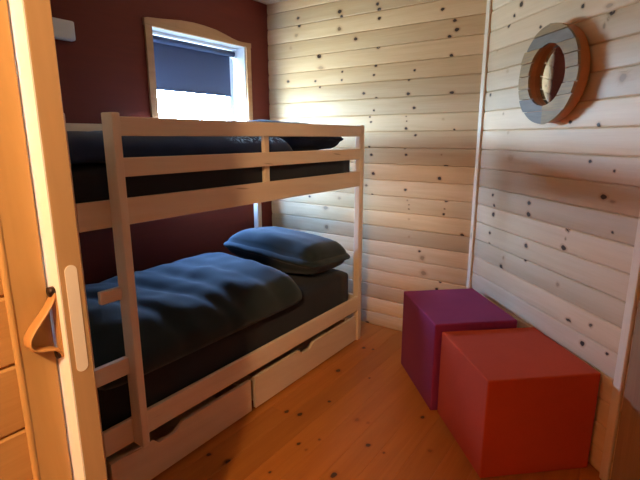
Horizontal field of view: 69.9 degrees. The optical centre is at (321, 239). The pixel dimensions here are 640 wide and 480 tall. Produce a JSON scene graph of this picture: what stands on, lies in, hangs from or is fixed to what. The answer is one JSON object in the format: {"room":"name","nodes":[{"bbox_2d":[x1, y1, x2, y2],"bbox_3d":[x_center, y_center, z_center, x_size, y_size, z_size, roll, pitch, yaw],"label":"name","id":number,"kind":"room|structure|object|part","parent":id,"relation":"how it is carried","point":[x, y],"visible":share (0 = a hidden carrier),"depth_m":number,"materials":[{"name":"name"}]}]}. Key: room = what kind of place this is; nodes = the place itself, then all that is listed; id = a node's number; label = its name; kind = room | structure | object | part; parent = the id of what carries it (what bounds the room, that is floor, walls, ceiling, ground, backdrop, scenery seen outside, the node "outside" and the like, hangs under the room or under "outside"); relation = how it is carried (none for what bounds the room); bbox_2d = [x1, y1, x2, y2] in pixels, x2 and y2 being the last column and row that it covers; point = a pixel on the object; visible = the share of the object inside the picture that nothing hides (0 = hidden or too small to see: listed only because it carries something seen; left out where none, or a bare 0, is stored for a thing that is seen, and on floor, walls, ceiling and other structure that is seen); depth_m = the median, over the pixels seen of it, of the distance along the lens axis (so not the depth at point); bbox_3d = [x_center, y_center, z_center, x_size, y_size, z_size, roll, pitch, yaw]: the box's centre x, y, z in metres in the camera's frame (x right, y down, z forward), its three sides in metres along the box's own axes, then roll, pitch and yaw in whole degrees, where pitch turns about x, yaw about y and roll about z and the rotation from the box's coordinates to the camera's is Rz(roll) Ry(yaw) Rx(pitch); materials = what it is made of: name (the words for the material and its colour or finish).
{"room":"bunk bedroom","nodes":[
{"label":"bunk bedroom","id":0,"kind":"room"},
{"bbox_2d":[0,274,32,479],"bbox_3d":[-1.369,0.233,-0.078,0.059,2.580,2.622,9,15,34],"label":"wall","id":1,"kind":"structure","parent":0,"point":[15,464],"depth_m":0.95,"materials":[{"name":"brown wood"}]},
{"bbox_2d":[0,0,72,479],"bbox_3d":[-0.607,0.010,0.917,0.017,2.580,0.078,9,15,34],"label":"door","id":2,"kind":"structure","parent":1,"relation":"attached to","point":[21,263],"depth_m":0.93,"materials":[{"name":"brown wood"}]},
{"bbox_2d":[7,0,106,479],"bbox_3d":[-0.930,0.160,1.227,0.944,2.128,0.117,9,15,34],"label":"door","id":3,"kind":"structure","parent":1,"relation":"in","point":[31,22],"depth_m":0.93,"materials":[{"name":"brown wood"}]},
{"bbox_3d":[-0.582,0.184,0.951,0.035,0.152,0.067,9,15,35],"label":"handle","id":4,"kind":"part","parent":3,"relation":"part of","materials":[{"name":"beige leather"}]},
{"bbox_2d":[50,0,272,284],"bbox_3d":[-1.264,-0.481,3.113,0.178,2.580,2.700,9,15,34],"label":"wall","id":5,"kind":"structure","parent":0,"point":[104,69],"depth_m":2.94,"materials":[{"name":"red paint"}]},
{"bbox_2d":[52,17,75,41],"bbox_3d":[-1.441,-1.154,2.505,0.046,0.105,0.164,9,15,34],"label":"wall box","id":6,"kind":"object","parent":5,"relation":"attached to","point":[64,30],"visible":0.56,"depth_m":2.51,"materials":[{"name":"grey plastic"}]},
{"bbox_2d":[142,17,252,120],"bbox_3d":[-0.934,-0.934,3.485,0.203,1.276,0.975,9,15,34],"label":"window","id":7,"kind":"structure","parent":5,"relation":"in","point":[239,105],"depth_m":3.44,"materials":[{"name":"brown wood"}]},
{"bbox_3d":[-1.122,-0.816,3.076,0.020,1.161,0.052,9,15,34],"label":"casing","id":8,"kind":"part","parent":7,"relation":"part of","materials":[{"name":"brown wood"}]},
{"bbox_2d":[152,31,236,96],"bbox_3d":[-0.949,-1.291,3.418,0.064,0.372,0.838,9,15,34],"label":"roller blind","id":9,"kind":"object","parent":7,"relation":"attached to","point":[182,64],"visible":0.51,"depth_m":3.41,"materials":[{"name":"blue fabric"}]},
{"bbox_3d":[-0.997,-0.928,3.535,0.045,1.160,0.870,9,15,34],"label":"sash","id":10,"kind":"part","parent":7,"relation":"part of","materials":[{"name":"white paint"}]},
{"bbox_3d":[-0.597,-0.980,3.808,0.020,1.161,0.049,9,15,34],"label":"casing","id":11,"kind":"part","parent":7,"relation":"part of","materials":[{"name":"brown wood"}]},
{"bbox_2d":[254,0,286,4],"bbox_3d":[-0.161,-1.235,0.427,4.850,0.072,5.640,9,15,34],"label":"ceiling","id":12,"kind":"structure","parent":0,"point":[267,2],"depth_m":3.71,"materials":[{"name":"white paint"}]},
{"bbox_2d":[151,317,600,479],"bbox_3d":[-0.180,1.339,1.023,4.795,0.063,5.650,9,15,34],"label":"floor","id":13,"kind":"structure","parent":0,"point":[358,414],"depth_m":2.35,"materials":[{"name":"brown wood"}]},
{"bbox_2d":[105,379,251,479],"bbox_3d":[-0.956,0.890,2.439,0.807,0.198,0.815,9,15,34],"label":"drawer","id":14,"kind":"object","parent":13,"relation":"on","point":[178,437],"visible":0.38,"depth_m":2.21,"materials":[{"name":"brown wood"}]},
{"bbox_3d":[-1.170,0.962,2.145,0.772,0.143,0.014,9,15,34],"label":"panel","id":15,"kind":"part","parent":14,"relation":"part of","materials":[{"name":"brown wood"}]},
{"bbox_3d":[-0.958,0.961,2.456,0.772,0.008,0.725,9,15,34],"label":"panel","id":16,"kind":"part","parent":14,"relation":"part of","materials":[{"name":"brown wood"}]},
{"bbox_3d":[-0.745,0.829,2.738,0.772,0.143,0.014,9,15,34],"label":"panel","id":17,"kind":"part","parent":14,"relation":"part of","materials":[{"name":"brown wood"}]},
{"bbox_2d":[64,112,364,479],"bbox_3d":[-0.691,0.104,2.772,1.100,1.588,2.073,9,15,34],"label":"bunk bed","id":18,"kind":"object","parent":13,"relation":"on","point":[118,212],"visible":0.52,"depth_m":2.04,"materials":[{"name":"brown wood"}]},
{"bbox_3d":[-1.132,-0.694,2.910,0.022,0.072,1.973,9,15,34],"label":"rail","id":19,"kind":"part","parent":18,"relation":"part of","materials":[{"name":"brown wood"}]},
{"bbox_3d":[-0.898,0.343,1.710,0.050,1.584,0.050,9,15,34],"label":"post","id":20,"kind":"part","parent":18,"relation":"part of","materials":[{"name":"brown wood"}]},
{"bbox_2d":[71,160,349,203],"bbox_3d":[-0.729,-0.398,2.670,0.949,0.192,1.933,9,15,34],"label":"mattress","id":21,"kind":"object","parent":18,"relation":"on","point":[90,181],"visible":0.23,"depth_m":2.02,"materials":[{"name":"black fabric"}]},
{"bbox_2d":[67,131,292,163],"bbox_3d":[-0.892,-0.509,2.387,0.918,0.136,1.295,9,15,34],"label":"duvet","id":22,"kind":"object","parent":21,"relation":"on","point":[84,146],"visible":0.39,"depth_m":1.96,"materials":[{"name":"blue fabric"}]},
{"bbox_2d":[250,119,342,150],"bbox_3d":[-0.340,-0.709,3.134,0.864,0.215,0.591,9,15,34],"label":"pillow","id":23,"kind":"object","parent":21,"relation":"on","point":[296,143],"visible":0.26,"depth_m":2.89,"materials":[{"name":"blue fabric"}]},
{"bbox_3d":[-0.308,-0.253,2.418,0.022,0.103,1.973,9,15,34],"label":"rail","id":24,"kind":"part","parent":18,"relation":"part of","materials":[{"name":"brown wood"}]},
{"bbox_2d":[97,258,347,431],"bbox_3d":[-0.729,0.468,2.863,0.948,0.288,1.932,9,15,34],"label":"mattress","id":25,"kind":"object","parent":18,"relation":"on","point":[324,291],"visible":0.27,"depth_m":2.41,"materials":[{"name":"black fabric"}]},
{"bbox_2d":[85,252,301,389],"bbox_3d":[-0.835,0.305,2.600,0.978,0.228,1.430,9,15,34],"label":"duvet","id":26,"kind":"object","parent":25,"relation":"on","point":[185,306],"visible":0.77,"depth_m":2.35,"materials":[{"name":"blue fabric"}]},
{"bbox_2d":[224,226,349,274],"bbox_3d":[-0.253,0.066,3.325,0.841,0.292,0.590,8,15,31],"label":"pillow","id":27,"kind":"object","parent":25,"relation":"on","point":[285,250],"visible":0.98,"depth_m":3.11,"materials":[{"name":"blue fabric"}]},
{"bbox_3d":[-0.308,0.644,2.618,0.022,0.108,1.973,9,15,34],"label":"rail","id":28,"kind":"part","parent":18,"relation":"part of","materials":[{"name":"brown wood"}]},
{"bbox_3d":[-0.268,-0.580,2.403,0.022,0.072,1.833,9,15,34],"label":"guard rail","id":29,"kind":"part","parent":18,"relation":"part of","materials":[{"name":"brown wood"}]},
{"bbox_3d":[-0.268,-0.431,2.437,0.022,0.072,1.833,9,15,34],"label":"guard rail","id":30,"kind":"part","parent":18,"relation":"part of","materials":[{"name":"brown wood"}]},
{"bbox_3d":[-0.541,-0.141,3.875,0.050,1.584,0.050,9,15,34],"label":"post","id":31,"kind":"part","parent":18,"relation":"part of","materials":[{"name":"brown wood"}]},
{"bbox_3d":[-0.299,-0.408,2.435,0.022,0.385,0.040,9,15,34],"label":"guard post","id":32,"kind":"part","parent":18,"relation":"part of","materials":[{"name":"brown wood"}]},
{"bbox_3d":[0.262,-0.018,3.327,0.050,1.584,0.050,9,15,34],"label":"post","id":33,"kind":"part","parent":18,"relation":"part of","materials":[{"name":"brown wood"}]},
{"bbox_2d":[234,316,355,407],"bbox_3d":[-0.391,0.714,3.226,0.807,0.198,1.086,9,15,34],"label":"drawer","id":34,"kind":"object","parent":13,"relation":"on","point":[282,371],"visible":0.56,"depth_m":2.94,"materials":[{"name":"brown wood"}]},
{"bbox_3d":[-0.683,0.810,2.824,0.772,0.143,0.014,9,15,34],"label":"panel","id":35,"kind":"part","parent":34,"relation":"part of","materials":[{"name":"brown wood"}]},
{"bbox_3d":[-0.393,0.785,3.243,0.772,0.008,0.996,9,15,34],"label":"panel","id":36,"kind":"part","parent":34,"relation":"part of","materials":[{"name":"brown wood"}]},
{"bbox_3d":[-0.103,0.629,3.633,0.772,0.143,0.014,9,15,34],"label":"panel","id":37,"kind":"part","parent":34,"relation":"part of","materials":[{"name":"brown wood"}]},
{"bbox_2d":[401,288,516,409],"bbox_3d":[0.806,0.640,2.816,0.475,0.518,0.560,-2,13,-7],"label":"ottoman","id":38,"kind":"object","parent":13,"relation":"on","point":[427,314],"visible":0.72,"depth_m":2.67,"materials":[{"name":"purple fabric"}]},
{"bbox_2d":[437,327,600,477],"bbox_3d":[0.939,0.775,2.293,0.530,0.483,0.520,-2,13,-7],"label":"ottoman","id":39,"kind":"object","parent":13,"relation":"on","point":[514,401],"visible":1,"depth_m":2.07,"materials":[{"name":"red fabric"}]},
{"bbox_2d":[267,0,486,330],"bbox_3d":[0.288,-0.598,3.638,2.150,2.580,0.113,9,15,34],"label":"wall","id":40,"kind":"structure","parent":0,"point":[409,72],"depth_m":3.39,"materials":[{"name":"brown wood"}]},
{"bbox_2d":[471,0,639,479],"bbox_3d":[1.317,-0.197,1.843,0.113,2.580,2.650,-2,13,-10],"label":"wall","id":41,"kind":"structure","parent":0,"point":[558,209],"depth_m":2.22,"materials":[{"name":"brown wood"}]},
{"bbox_2d":[466,0,491,288],"bbox_3d":[1.035,-0.467,3.051,0.022,2.580,0.028,-8,15,-32],"label":"trim","id":42,"kind":"structure","parent":41,"relation":"attached to","point":[489,2],"depth_m":3.00,"materials":[{"name":"brown wood"}]},
{"bbox_2d":[518,23,590,123],"bbox_3d":[1.125,-0.810,2.250,0.066,0.468,0.470,-2,13,-8],"label":"round mirror","id":43,"kind":"object","parent":41,"relation":"attached to","point":[554,72],"visible":1,"depth_m":2.22,"materials":[{"name":"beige wood"}]},
{"bbox_2d":[535,43,564,104],"bbox_3d":[1.139,-0.811,2.252,0.006,0.297,0.297,-2,13,-8],"label":"mirror glass","id":44,"kind":"object","parent":43,"relation":"attached to","point":[550,64],"depth_m":2.28,"materials":[{"name":"silver glass"}]},
{"bbox_2d":[599,212,639,479],"bbox_3d":[1.263,-0.181,1.773,0.016,2.580,0.042,-2,13,-10],"label":"trim","id":45,"kind":"structure","parent":41,"relation":"attached to","point":[634,279],"depth_m":1.92,"materials":[{"name":"brown wood"}]},
{"bbox_2d":[610,297,639,479],"bbox_3d":[1.313,-0.124,1.518,0.016,2.580,0.460,-2,13,-10],"label":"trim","id":46,"kind":"structure","parent":41,"relation":"attached to","point":[626,462],"depth_m":1.89,"materials":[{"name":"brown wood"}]}
]}

